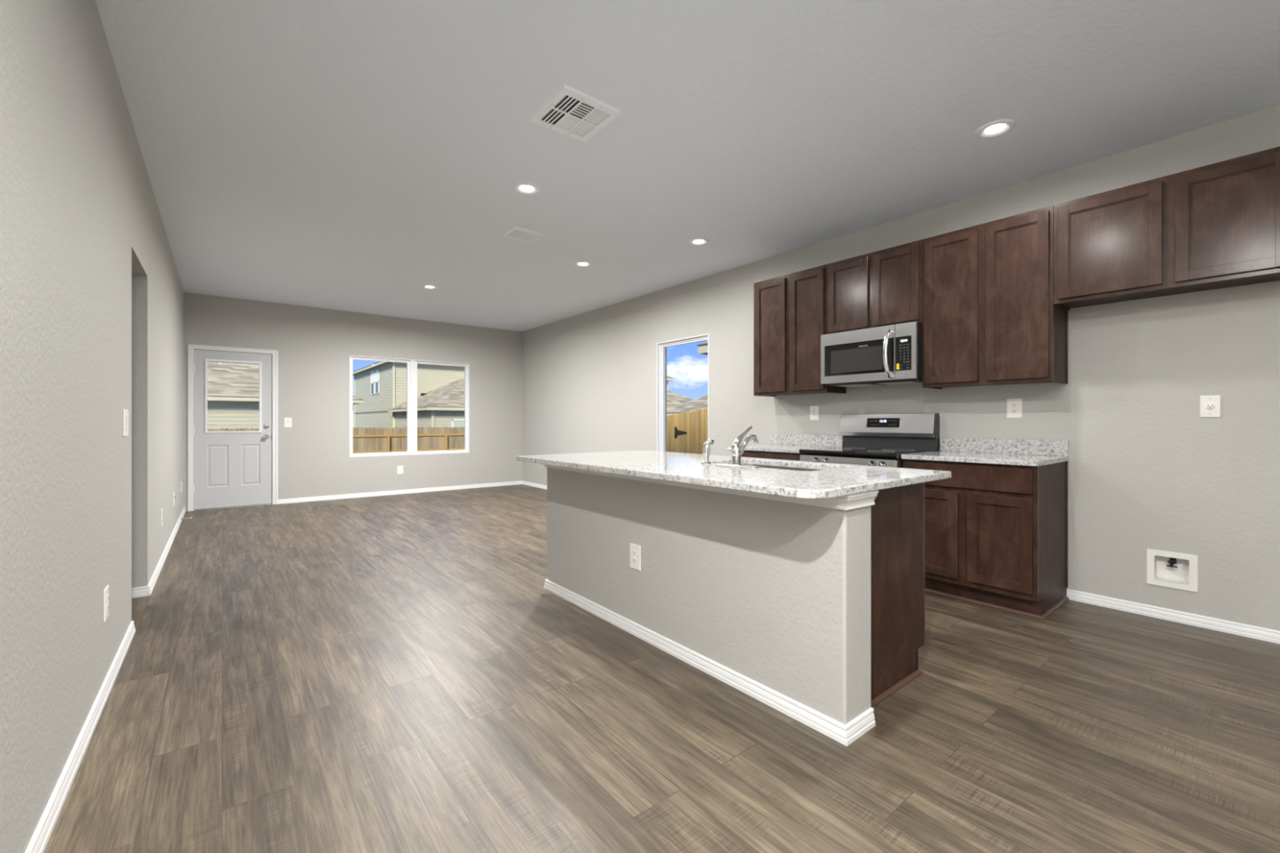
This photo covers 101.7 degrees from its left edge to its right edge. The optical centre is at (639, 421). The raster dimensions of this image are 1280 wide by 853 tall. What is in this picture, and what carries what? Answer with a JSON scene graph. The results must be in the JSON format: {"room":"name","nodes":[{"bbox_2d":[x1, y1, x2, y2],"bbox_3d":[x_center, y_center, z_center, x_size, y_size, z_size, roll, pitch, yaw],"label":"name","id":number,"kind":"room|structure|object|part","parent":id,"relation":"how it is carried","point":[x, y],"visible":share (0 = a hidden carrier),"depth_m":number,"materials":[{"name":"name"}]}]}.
{"room":"open-plan kitchen","nodes":[
{"label":"open-plan kitchen","id":0,"kind":"room"},
{"bbox_2d":[0,0,183,852],"bbox_3d":[-2.326,-0.241,2.199,0.120,2.743,11.260,0,0,-39],"label":"wall","id":1,"kind":"structure","parent":0,"point":[91,291],"depth_m":1.66,"materials":[{"name":"grey paint"}]},
{"bbox_2d":[25,620,135,852],"bbox_3d":[-0.785,1.099,0.381,0.016,0.062,6.176,0,0,-39],"label":"baseboard","id":2,"kind":"structure","parent":1,"relation":"attached to","point":[40,838],"depth_m":1.68,"materials":[{"name":"white wood"}]},
{"bbox_2d":[103,585,109,622],"bbox_3d":[-2.219,0.757,2.168,0.009,0.132,0.088,0,0,-39],"label":"wall outlet","id":3,"kind":"object","parent":1,"relation":"attached to","point":[106,591],"visible":1,"depth_m":2.15,"materials":[{"name":"white plastic"}]},
{"bbox_2d":[122,408,128,436],"bbox_3d":[-2.563,0.008,2.601,0.012,0.134,0.135,0,0,-39],"label":"light switch","id":4,"kind":"object","parent":1,"relation":"attached to","point":[125,412],"visible":1,"depth_m":2.57,"materials":[{"name":"white plastic"}]},
{"bbox_2d":[131,506,185,598],"bbox_3d":[-5.378,1.099,4.188,2.432,0.062,4.020,0,0,-39],"label":"baseboard","id":5,"kind":"structure","parent":1,"relation":"attached to","point":[144,591],"depth_m":3.80,"materials":[{"name":"white wood"}]},
{"bbox_2d":[160,508,162,527],"bbox_3d":[-3.776,0.763,4.114,0.009,0.132,0.088,0,0,-39],"label":"wall outlet","id":6,"kind":"object","parent":1,"relation":"attached to","point":[162,508],"visible":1,"depth_m":4.10,"materials":[{"name":"white plastic"}]},
{"bbox_2d":[173,492,175,506],"bbox_3d":[-4.577,0.763,5.123,0.018,0.132,0.088,0,0,-39],"label":"cable plate","id":7,"kind":"object","parent":1,"relation":"attached to","point":[174,497],"visible":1,"depth_m":5.10,"materials":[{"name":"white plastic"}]},
{"bbox_3d":[-4.582,0.763,5.120,0.006,0.132,0.088,0,0,-39],"label":"plate","id":8,"kind":"part","parent":7,"relation":"part of","materials":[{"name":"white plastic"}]},
{"bbox_2d":[183,292,522,511],"bbox_3d":[-3.894,-0.241,8.052,4.743,2.743,0.160,0,0,-39],"label":"wall","id":9,"kind":"structure","parent":0,"point":[314,346],"depth_m":7.61,"materials":[{"name":"grey paint"}]},
{"bbox_2d":[187,344,278,511],"bbox_3d":[-5.330,0.082,6.851,0.933,2.097,0.202,0,0,-39],"label":"door","id":10,"kind":"structure","parent":9,"relation":"in","point":[227,469],"depth_m":6.79,"materials":[{"name":"white"}]},
{"bbox_3d":[-5.311,-0.323,6.816,0.588,0.950,0.019,0,0,-39],"label":"glazing frame","id":11,"kind":"part","parent":10,"relation":"part of","materials":[{"name":"white plastic"}]},
{"bbox_3d":[-5.024,0.206,7.010,0.066,0.066,0.068,0,0,-39],"label":"knob","id":12,"kind":"part","parent":10,"relation":"part of","materials":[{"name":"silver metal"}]},
{"bbox_2d":[284,417,291,427],"bbox_3d":[-4.850,0.018,7.177,0.087,0.134,0.012,0,0,-39],"label":"light switch","id":13,"kind":"object","parent":9,"relation":"attached to","point":[287,421],"visible":1,"depth_m":7.17,"materials":[{"name":"white plastic"}]},
{"bbox_2d":[396,466,403,474],"bbox_3d":[-3.720,0.757,8.083,0.088,0.132,0.009,0,0,-39],"label":"wall outlet","id":14,"kind":"object","parent":9,"relation":"attached to","point":[399,468],"visible":1,"depth_m":8.08,"materials":[{"name":"white plastic"}]},
{"bbox_2d":[349,355,469,457],"bbox_3d":[-3.601,-0.221,8.253,1.787,1.499,0.112,0,0,-39],"label":"window","id":15,"kind":"structure","parent":9,"relation":"in","point":[411,365],"depth_m":8.21,"materials":[{"name":"white plastic"}]},
{"bbox_3d":[-3.969,-0.221,7.976,0.845,1.479,0.065,0,0,-39],"label":"frame","id":16,"kind":"part","parent":15,"relation":"part of","materials":[{"name":"white plastic"}]},
{"bbox_3d":[-3.607,-0.221,8.252,0.067,1.479,0.106,0,0,-39],"label":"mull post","id":17,"kind":"part","parent":15,"relation":"part of","materials":[{"name":"white"}]},
{"bbox_3d":[-3.253,-0.221,8.548,0.855,1.479,0.065,0,0,-39],"label":"frame","id":18,"kind":"part","parent":15,"relation":"part of","materials":[{"name":"white plastic"}]},
{"bbox_2d":[43,484,1279,852],"bbox_3d":[-1.371,1.205,2.963,7.160,0.150,11.260,0,0,-39],"label":"floor","id":19,"kind":"structure","parent":0,"point":[392,673],"depth_m":1.93,"materials":[{"name":"brown wood"}]},
{"bbox_2d":[741,450,800,461],"bbox_3d":[1.296,0.692,4.598,0.631,0.876,0.752,0,0,-39],"label":"base cabinet","id":20,"kind":"object","parent":19,"relation":"on","point":[753,454],"visible":0.04,"depth_m":4.35,"materials":[{"name":"brown wood"}]},
{"bbox_3d":[1.074,0.637,4.420,0.019,0.766,0.752,0,0,-39],"label":"frame","id":21,"kind":"part","parent":20,"relation":"part of","materials":[{"name":"brown wood"}]},
{"bbox_2d":[727,433,842,453],"bbox_3d":[1.284,0.188,4.607,0.640,0.131,0.779,0,0,-39],"label":"countertop","id":22,"kind":"structure","parent":20,"relation":"on","point":[790,443],"depth_m":4.68,"materials":[{"name":"stone"}]},
{"bbox_2d":[799,413,939,467],"bbox_3d":[1.728,0.534,3.975,0.731,1.192,0.755,0,0,-39],"label":"oven range","id":23,"kind":"object","parent":19,"relation":"on","point":[868,439],"visible":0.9,"depth_m":4.01,"materials":[{"name":"silver metal"}]},
{"bbox_3d":[1.497,0.308,3.788,0.050,0.093,0.750,0,0,-39],"label":"control panel","id":24,"kind":"part","parent":23,"relation":"part of","materials":[{"name":"silver metal"}]},
{"bbox_2d":[799,446,935,460],"bbox_3d":[1.718,0.239,3.965,0.624,0.046,0.752,0,0,-39],"label":"cooktop","id":25,"kind":"object","parent":23,"relation":"in","point":[838,453],"depth_m":3.85,"materials":[{"name":"black glass"}]},
{"bbox_3d":[1.594,0.302,3.610,0.035,0.050,0.050,0,0,-39],"label":"control knob","id":26,"kind":"part","parent":23,"relation":"part of","materials":[{"name":"silver metal"}]},
{"bbox_3d":[1.642,0.302,3.550,0.035,0.050,0.050,0,0,-39],"label":"control knob","id":27,"kind":"part","parent":23,"relation":"part of","materials":[{"name":"silver metal"}]},
{"bbox_3d":[1.957,0.030,4.162,0.064,0.180,0.748,0,0,-39],"label":"panel","id":28,"kind":"part","parent":23,"relation":"part of","materials":[{"name":"silver metal"}]},
{"bbox_2d":[899,459,902,467],"bbox_3d":[1.718,0.696,3.965,0.703,0.868,0.750,0,0,-39],"label":"oven","id":29,"kind":"object","parent":23,"relation":"in","point":[900,460],"depth_m":3.52,"materials":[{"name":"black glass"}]},
{"bbox_2d":[871,482,924,707],"bbox_3d":[0.436,0.692,2.987,0.631,0.876,2.059,0,0,-39],"label":"base cabinet","id":30,"kind":"object","parent":19,"relation":"on","point":[897,513],"visible":0.13,"depth_m":2.20,"materials":[{"name":"brown wood"}]},
{"bbox_2d":[515,450,951,498],"bbox_3d":[0.296,0.238,2.840,1.070,0.030,2.175,0,0,-39],"label":"countertop","id":31,"kind":"structure","parent":30,"relation":"on","point":[834,480],"depth_m":2.28,"materials":[{"name":"stone"}]},
{"bbox_2d":[701,439,714,464],"bbox_3d":[0.353,0.159,2.722,0.076,0.128,0.054,0,0,-39],"label":"sprayer","id":32,"kind":"object","parent":31,"relation":"on","point":[706,447],"visible":1,"depth_m":2.70,"materials":[{"name":"silver metal"}]},
{"bbox_2d":[731,446,741,465],"bbox_3d":[0.472,0.162,2.555,0.048,0.105,0.048,0,0,-39],"label":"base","id":33,"kind":"object","parent":31,"relation":"on","point":[736,451],"depth_m":2.54,"materials":[{"name":"silver metal"}]},
{"bbox_2d":[715,426,759,468],"bbox_3d":[0.525,0.123,2.595,0.192,0.200,0.260,0,0,-39],"label":"kitchen faucet","id":34,"kind":"object","parent":31,"relation":"on","point":[737,449],"visible":1,"depth_m":2.55,"materials":[{"name":"silver metal"}]},
{"bbox_3d":[0.474,0.218,2.553,0.060,0.009,0.260,0,0,-39],"label":"deck plate","id":35,"kind":"part","parent":34,"relation":"part of","materials":[{"name":"silver metal"}]},
{"bbox_3d":[0.509,0.081,2.585,0.144,0.117,0.040,0,0,-39],"label":"lever","id":36,"kind":"part","parent":34,"relation":"part of","materials":[{"name":"silver metal"}]},
{"bbox_3d":[0.534,0.132,2.604,0.164,0.132,0.026,0,0,-39],"label":"spout","id":37,"kind":"part","parent":34,"relation":"part of","materials":[{"name":"silver metal"}]},
{"bbox_2d":[742,464,822,471],"bbox_3d":[0.699,0.346,2.704,0.434,0.184,0.684,0,0,-39],"label":"sink","id":38,"kind":"object","parent":31,"relation":"in","point":[759,465],"visible":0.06,"depth_m":2.90,"materials":[{"name":"silver metal"}]},
{"bbox_3d":[0.408,1.121,2.965,0.551,0.018,2.059,0,0,-39],"label":"shoe molding","id":39,"kind":"part","parent":30,"relation":"part of","materials":[{"name":"brown wood"}]},
{"bbox_3d":[0.654,0.637,3.171,0.019,0.766,2.045,0,0,-39],"label":"frame","id":40,"kind":"part","parent":30,"relation":"part of","materials":[{"name":"brown wood"}]},
{"bbox_2d":[902,458,1069,619],"bbox_3d":[2.246,0.692,3.411,0.631,0.876,0.761,0,0,-39],"label":"base cabinet","id":41,"kind":"object","parent":19,"relation":"on","point":[996,535],"visible":0.78,"depth_m":3.14,"materials":[{"name":"brown wood"}]},
{"bbox_3d":[1.885,0.712,3.373,0.020,0.540,0.318,0,0,-39],"label":"cabinet door","id":42,"kind":"part","parent":41,"relation":"part of","materials":[{"name":"brown wood"}]},
{"bbox_3d":[2.005,0.344,3.223,0.020,0.139,0.701,0,0,-39],"label":"drawer","id":43,"kind":"part","parent":41,"relation":"part of","materials":[{"name":"brown wood"}]},
{"bbox_2d":[901,437,1068,466],"bbox_3d":[2.241,0.188,3.409,0.640,0.131,0.756,0,0,-39],"label":"countertop","id":44,"kind":"structure","parent":41,"relation":"on","point":[1025,452],"depth_m":3.43,"materials":[{"name":"stone"}]},
{"bbox_3d":[2.274,1.121,3.433,0.551,0.018,0.761,0,0,-39],"label":"shoe molding","id":45,"kind":"part","parent":41,"relation":"part of","materials":[{"name":"brown wood"}]},
{"bbox_3d":[2.120,0.712,3.079,0.020,0.540,0.333,0,0,-39],"label":"cabinet door","id":46,"kind":"part","parent":41,"relation":"part of","materials":[{"name":"brown wood"}]},
{"bbox_2d":[95,0,1279,331],"bbox_3d":[-1.371,-1.688,2.963,7.160,0.150,11.260,0,0,-39],"label":"ceiling","id":47,"kind":"structure","parent":0,"point":[357,156],"depth_m":2.76,"materials":[{"name":"white paint"}]},
{"bbox_2d":[421,284,438,288],"bbox_3d":[-2.520,-1.608,6.244,0.188,0.010,0.188,0,0,-39],"label":"recessed light","id":48,"kind":"object","parent":47,"relation":"in","point":[427,286],"visible":1,"depth_m":6.24,"materials":[{"name":"white"}]},
{"bbox_2d":[500,226,545,243],"bbox_3d":[-1.006,-1.607,4.493,0.300,0.014,0.254,0,0,-39],"label":"ceiling vent","id":49,"kind":"object","parent":47,"relation":"in","point":[515,233],"visible":1,"depth_m":4.47,"materials":[{"name":"white metal"}]},
{"bbox_2d":[512,182,540,195],"bbox_3d":[-0.783,-1.608,3.606,0.188,0.010,0.188,0,0,-39],"label":"recessed light","id":50,"kind":"object","parent":47,"relation":"in","point":[524,188],"visible":1,"depth_m":3.60,"materials":[{"name":"white plastic"}]},
{"bbox_2d":[528,83,622,142],"bbox_3d":[-0.342,-1.602,2.738,0.349,0.023,0.363,0,0,-39],"label":"ceiling vent","id":51,"kind":"object","parent":47,"relation":"in","point":[569,108],"visible":1,"depth_m":2.71,"materials":[{"name":"white"}]},
{"bbox_2d":[573,261,592,266],"bbox_3d":[-0.582,-1.608,5.335,0.188,0.010,0.188,0,0,-39],"label":"recessed light","id":52,"kind":"object","parent":47,"relation":"in","point":[580,264],"visible":1,"depth_m":5.33,"materials":[{"name":"white"}]},
{"bbox_2d":[688,237,709,245],"bbox_3d":[0.526,-1.608,4.673,0.188,0.010,0.188,0,0,-39],"label":"recessed light","id":53,"kind":"object","parent":47,"relation":"in","point":[698,241],"visible":1,"depth_m":4.66,"materials":[{"name":"white"}]},
{"bbox_2d":[974,118,1016,138],"bbox_3d":[1.957,-1.608,2.872,0.188,0.010,0.188,0,0,-39],"label":"recessed light","id":54,"kind":"object","parent":47,"relation":"in","point":[1001,126],"visible":1,"depth_m":2.86,"materials":[{"name":"white plastic"}]},
{"bbox_2d":[543,464,878,746],"bbox_3d":[0.106,0.692,2.724,0.210,0.877,2.218,0,0,-39],"label":"wall","id":55,"kind":"structure","parent":0,"point":[768,597],"depth_m":2.22,"materials":[{"name":"grey paint"}]},
{"bbox_2d":[630,542,640,570],"bbox_3d":[-0.026,0.718,2.759,0.009,0.132,0.088,0,0,-39],"label":"wall outlet","id":56,"kind":"object","parent":55,"relation":"attached to","point":[635,549],"visible":1,"depth_m":2.75,"materials":[{"name":"white plastic"}]},
{"bbox_2d":[632,550,636,555],"bbox_3d":[-0.028,0.698,2.757,0.003,0.028,0.034,0,0,-39],"label":"receptacle","id":57,"kind":"object","parent":56,"relation":"attached to","point":[634,552],"depth_m":2.75,"materials":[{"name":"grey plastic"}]},
{"bbox_3d":[0.111,1.099,2.728,0.198,0.062,2.193,0,0,-39],"label":"baseboard","id":58,"kind":"part","parent":55,"relation":"part of","materials":[{"name":"white wood"}]},
{"bbox_3d":[0.106,0.281,2.724,0.210,0.057,2.218,0,0,-39],"label":"crown trim","id":59,"kind":"part","parent":55,"relation":"part of","materials":[{"name":"white"}]},
{"bbox_2d":[522,104,1279,631],"bbox_3d":[1.412,-0.241,5.087,0.160,2.743,11.100,0,0,-39],"label":"wall","id":60,"kind":"structure","parent":0,"point":[1145,471],"depth_m":3.20,"materials":[{"name":"grey paint"}]},
{"bbox_2d":[278,480,546,504],"bbox_3d":[-1.830,1.099,6.117,3.615,0.062,5.440,0,0,-39],"label":"baseboard","id":61,"kind":"structure","parent":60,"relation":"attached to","point":[517,482],"depth_m":8.10,"materials":[{"name":"white wood"}]},
{"bbox_2d":[657,333,708,451],"bbox_3d":[0.528,-0.221,6.150,0.112,1.499,0.879,0,0,-39],"label":"window","id":62,"kind":"structure","parent":60,"relation":"in","point":[661,346],"depth_m":6.46,"materials":[{"name":"white"}]},
{"bbox_2d":[753,264,845,396],"bbox_3d":[1.416,-0.769,4.692,0.326,1.058,0.755,0,0,-39],"label":"upper cabinet","id":63,"kind":"object","parent":60,"relation":"attached to","point":[790,310],"visible":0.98,"depth_m":4.56,"materials":[{"name":"brown wood"}]},
{"bbox_3d":[1.182,-0.767,4.740,0.020,1.005,0.333,0,0,-39],"label":"cabinet door","id":64,"kind":"part","parent":63,"relation":"part of","materials":[{"name":"brown wood"}]},
{"bbox_3d":[1.420,-0.767,4.443,0.020,1.005,0.325,0,0,-39],"label":"cabinet door","id":65,"kind":"part","parent":63,"relation":"part of","materials":[{"name":"brown wood"}]},
{"bbox_2d":[770,433,842,446],"bbox_3d":[1.526,0.172,4.800,0.020,0.101,0.779,0,0,-39],"label":"backsplash","id":66,"kind":"structure","parent":60,"relation":"attached to","point":[781,439],"depth_m":4.77,"materials":[{"name":"stone"}]},
{"bbox_2d":[809,405,818,420],"bbox_3d":[1.584,-0.077,4.736,0.009,0.132,0.088,0,0,-39],"label":"wall outlet","id":67,"kind":"object","parent":60,"relation":"attached to","point":[814,410],"visible":1,"depth_m":4.73,"materials":[{"name":"white plastic"}]},
{"bbox_2d":[826,239,922,333],"bbox_3d":[1.889,-1.001,4.102,0.326,0.594,0.753,0,0,-39],"label":"upper cabinet","id":68,"kind":"object","parent":60,"relation":"attached to","point":[882,287],"visible":0.89,"depth_m":3.96,"materials":[{"name":"brown wood"}]},
{"bbox_3d":[1.654,-0.999,4.150,0.020,0.543,0.336,0,0,-39],"label":"cabinet door","id":69,"kind":"part","parent":68,"relation":"part of","materials":[{"name":"brown wood"}]},
{"bbox_2d":[820,321,922,387],"bbox_3d":[1.833,-0.494,4.053,0.472,0.416,0.748,0,0,-39],"label":"microwave","id":70,"kind":"object","parent":68,"relation":"attached to","point":[891,354],"visible":1,"depth_m":3.91,"materials":[{"name":"silver metal"}]},
{"bbox_3d":[1.668,-0.503,4.018,0.024,0.398,0.597,0,0,-39],"label":"door","id":71,"kind":"part","parent":70,"relation":"part of","materials":[{"name":"silver metal"}]},
{"bbox_3d":[1.677,-0.485,4.006,0.021,0.246,0.558,0,0,-39],"label":"door glass","id":72,"kind":"part","parent":70,"relation":"part of","materials":[{"name":"black glass"}]},
{"bbox_3d":[1.801,-0.488,3.776,0.081,0.351,0.041,0,0,-24],"label":"door handle","id":73,"kind":"part","parent":70,"relation":"part of","materials":[{"name":"silver metal"}]},
{"bbox_3d":[1.889,-0.999,3.856,0.020,0.543,0.339,0,0,-39],"label":"cabinet door","id":74,"kind":"part","parent":68,"relation":"part of","materials":[{"name":"brown wood"}]},
{"bbox_2d":[922,205,1067,389],"bbox_3d":[2.361,-0.769,3.511,0.326,1.058,0.757,0,0,-39],"label":"upper cabinet","id":75,"kind":"object","parent":60,"relation":"attached to","point":[990,315],"visible":0.94,"depth_m":3.35,"materials":[{"name":"brown wood"}]},
{"bbox_3d":[2.123,-0.767,3.563,0.020,1.005,0.332,0,0,-39],"label":"cabinet door","id":76,"kind":"part","parent":75,"relation":"part of","materials":[{"name":"brown wood"}]},
{"bbox_3d":[2.359,-0.767,3.268,0.020,1.005,0.333,0,0,-39],"label":"cabinet door","id":77,"kind":"part","parent":75,"relation":"part of","materials":[{"name":"brown wood"}]},
{"bbox_2d":[939,437,1068,456],"bbox_3d":[2.484,0.172,3.603,0.020,0.101,0.756,0,0,-39],"label":"backsplash","id":78,"kind":"structure","parent":60,"relation":"attached to","point":[1016,446],"depth_m":3.56,"materials":[{"name":"stone"}]},
{"bbox_2d":[1006,398,1022,417],"bbox_3d":[2.542,-0.089,3.538,0.009,0.132,0.088,0,0,-39],"label":"wall outlet","id":79,"kind":"object","parent":60,"relation":"attached to","point":[1014,406],"visible":1,"depth_m":3.54,"materials":[{"name":"white plastic"}]},
{"bbox_2d":[1011,408,1017,413],"bbox_3d":[2.540,-0.070,3.537,0.003,0.028,0.034,0,0,-39],"label":"receptacle","id":80,"kind":"object","parent":79,"relation":"attached to","point":[1013,411],"depth_m":3.54,"materials":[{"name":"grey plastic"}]},
{"bbox_2d":[1011,403,1017,407],"bbox_3d":[2.540,-0.108,3.537,0.003,0.028,0.034,0,0,-39],"label":"receptacle","id":81,"kind":"object","parent":79,"relation":"attached to","point":[1013,405],"depth_m":3.54,"materials":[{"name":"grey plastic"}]},
{"bbox_2d":[1053,146,1279,311],"bbox_3d":[2.881,-1.001,2.861,0.326,0.594,0.914,0,0,-39],"label":"upper cabinet","id":82,"kind":"object","parent":60,"relation":"attached to","point":[1216,225],"visible":1,"depth_m":2.74,"materials":[{"name":"brown wood"}]},
{"bbox_3d":[2.628,-0.999,2.932,0.020,0.543,0.442,0,0,-39],"label":"cabinet door","id":83,"kind":"part","parent":82,"relation":"part of","materials":[{"name":"brown wood"}]},
{"bbox_3d":[2.916,-0.999,2.573,0.020,0.543,0.386,0,0,-39],"label":"cabinet door","id":84,"kind":"part","parent":82,"relation":"part of","materials":[{"name":"brown wood"}]},
{"bbox_2d":[1146,548,1197,592],"bbox_3d":[3.042,0.842,2.977,0.086,0.202,0.202,0,0,-39],"label":"water supply box","id":85,"kind":"object","parent":60,"relation":"attached to","point":[1173,570],"visible":1,"depth_m":2.98,"materials":[{"name":"white plastic"}]},
{"bbox_2d":[1066,588,1279,644],"bbox_3d":[3.713,1.099,2.069,0.016,0.062,3.193,0,0,-39],"label":"baseboard","id":86,"kind":"structure","parent":60,"relation":"attached to","point":[1213,624],"depth_m":2.92,"materials":[{"name":"white wood"}]},
{"bbox_2d":[1200,395,1220,417],"bbox_3d":[3.104,-0.081,2.836,0.009,0.119,0.076,0,0,-39],"label":"outlet","id":87,"kind":"object","parent":60,"relation":"attached to","point":[1210,406],"visible":1,"depth_m":2.83,"materials":[{"name":"white plastic"}]},
{"bbox_2d":[1205,403,1214,409],"bbox_3d":[3.101,-0.081,2.834,0.003,0.036,0.036,0,0,-39],"label":"receptacle","id":88,"kind":"object","parent":87,"relation":"attached to","point":[1208,406],"depth_m":2.83,"materials":[{"name":"grey plastic"}]},
{"label":"outside","id":89,"kind":"structure","parent":0,"visible":0},
{"bbox_3d":[-1.561,1.746,17.960,100.000,0.792,90.000,0,0,-39],"label":"ground","id":90,"kind":"structure","parent":89,"visible":0},
{"bbox_2d":[207,361,364,431],"bbox_3d":[-23.706,-0.895,22.912,18.460,6.050,12.460,0,0,-39],"label":"neighbor house","id":91,"kind":"structure","parent":90,"relation":"on","point":[233,388],"depth_m":21.48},
{"bbox_2d":[207,426,464,453],"bbox_3d":[-12.276,1.156,20.894,19.070,1.841,0.148,0,0,-39],"label":"wooden fence","id":92,"kind":"object","parent":90,"relation":"on","point":[366,440],"visible":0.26,"depth_m":22.47,"materials":[{"name":"brown wood"}]},
{"bbox_3d":[-10.684,1.343,22.130,0.090,1.466,0.090,0,0,-39],"label":"fence post","id":93,"kind":"part","parent":92,"relation":"part of","materials":[{"name":"brown wood"}]},
{"bbox_3d":[-12.271,1.280,20.943,19.000,0.090,0.038,0,0,-39],"label":"fence rail","id":94,"kind":"part","parent":92,"relation":"part of","materials":[{"name":"brown"}]},
{"bbox_3d":[-12.271,0.610,20.943,19.000,0.090,0.038,0,0,-39],"label":"fence rail","id":95,"kind":"part","parent":92,"relation":"part of","materials":[{"name":"brown wood"}]},
{"bbox_3d":[-8.795,1.343,23.641,0.090,1.466,0.090,0,0,-39],"label":"fence post","id":96,"kind":"part","parent":92,"relation":"part of","materials":[{"name":"brown wood"}]},
{"bbox_2d":[352,361,464,428],"bbox_3d":[-12.294,-2.149,36.740,11.260,8.558,20.020,0,0,-39],"label":"neighbor house","id":97,"kind":"structure","parent":90,"relation":"on","point":[382,385],"depth_m":32.63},
{"bbox_3d":[-18.698,-0.660,36.317,0.070,0.100,11.920,0,0,-39],"label":"belt trim","id":98,"kind":"part","parent":97,"relation":"part of","materials":[{"name":"beige wood"}]},
{"bbox_3d":[-18.492,-3.033,36.047,0.014,0.765,0.890,0,0,-39],"label":"pane","id":99,"kind":"part","parent":97,"relation":"part of","materials":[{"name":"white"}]},
{"bbox_3d":[-18.492,-2.268,36.047,0.014,0.765,0.890,0,0,-39],"label":"pane","id":100,"kind":"part","parent":97,"relation":"part of","materials":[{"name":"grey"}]},
{"bbox_3d":[-17.664,-3.033,35.012,0.014,0.765,0.840,0,0,-39],"label":"pane","id":101,"kind":"part","parent":97,"relation":"part of","materials":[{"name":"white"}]},
{"bbox_3d":[-17.664,-2.268,35.012,0.014,0.765,0.840,0,0,-39],"label":"pane","id":102,"kind":"part","parent":97,"relation":"part of","materials":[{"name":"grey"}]},
{"bbox_3d":[-8.879,0.495,27.124,1.670,1.060,0.014,0,0,-39],"label":"pane","id":103,"kind":"part","parent":97,"relation":"part of","materials":[{"name":"grey glass"}]},
{"bbox_2d":[666,376,673,391],"bbox_3d":[-3.090,-1.688,46.766,7.460,7.635,9.960,0,0,-39],"label":"neighbor house","id":104,"kind":"structure","parent":90,"relation":"on","point":[668,379],"depth_m":45.13,"materials":[{"name":"beige"}]},
{"bbox_2d":[666,391,694,409],"bbox_3d":[0.220,0.077,29.821,8.460,4.107,6.360,0,0,-39],"label":"neighbor house","id":105,"kind":"structure","parent":90,"relation":"on","point":[673,399],"depth_m":29.29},
{"bbox_2d":[666,408,707,453],"bbox_3d":[-0.808,0.714,10.976,0.062,2.643,13.848,0,0,-39],"label":"wooden fence","id":106,"kind":"object","parent":90,"relation":"on","point":[686,432],"visible":0.05,"depth_m":8.91,"materials":[{"name":"brown wood"}]},
{"bbox_2d":[666,395,707,415],"bbox_3d":[8.052,-0.401,24.113,10.160,5.062,10.460,0,0,-39],"label":"neighbor house","id":107,"kind":"structure","parent":90,"relation":"on","point":[700,403],"depth_m":24.18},
{"bbox_2d":[697,341,707,355],"bbox_3d":[9.168,-1.288,9.511,10.660,5.637,12.260,0,0,-39],"label":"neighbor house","id":108,"kind":"structure","parent":90,"relation":"on","point":[703,347],"depth_m":10.88,"materials":[{"name":"beige"}]}
]}

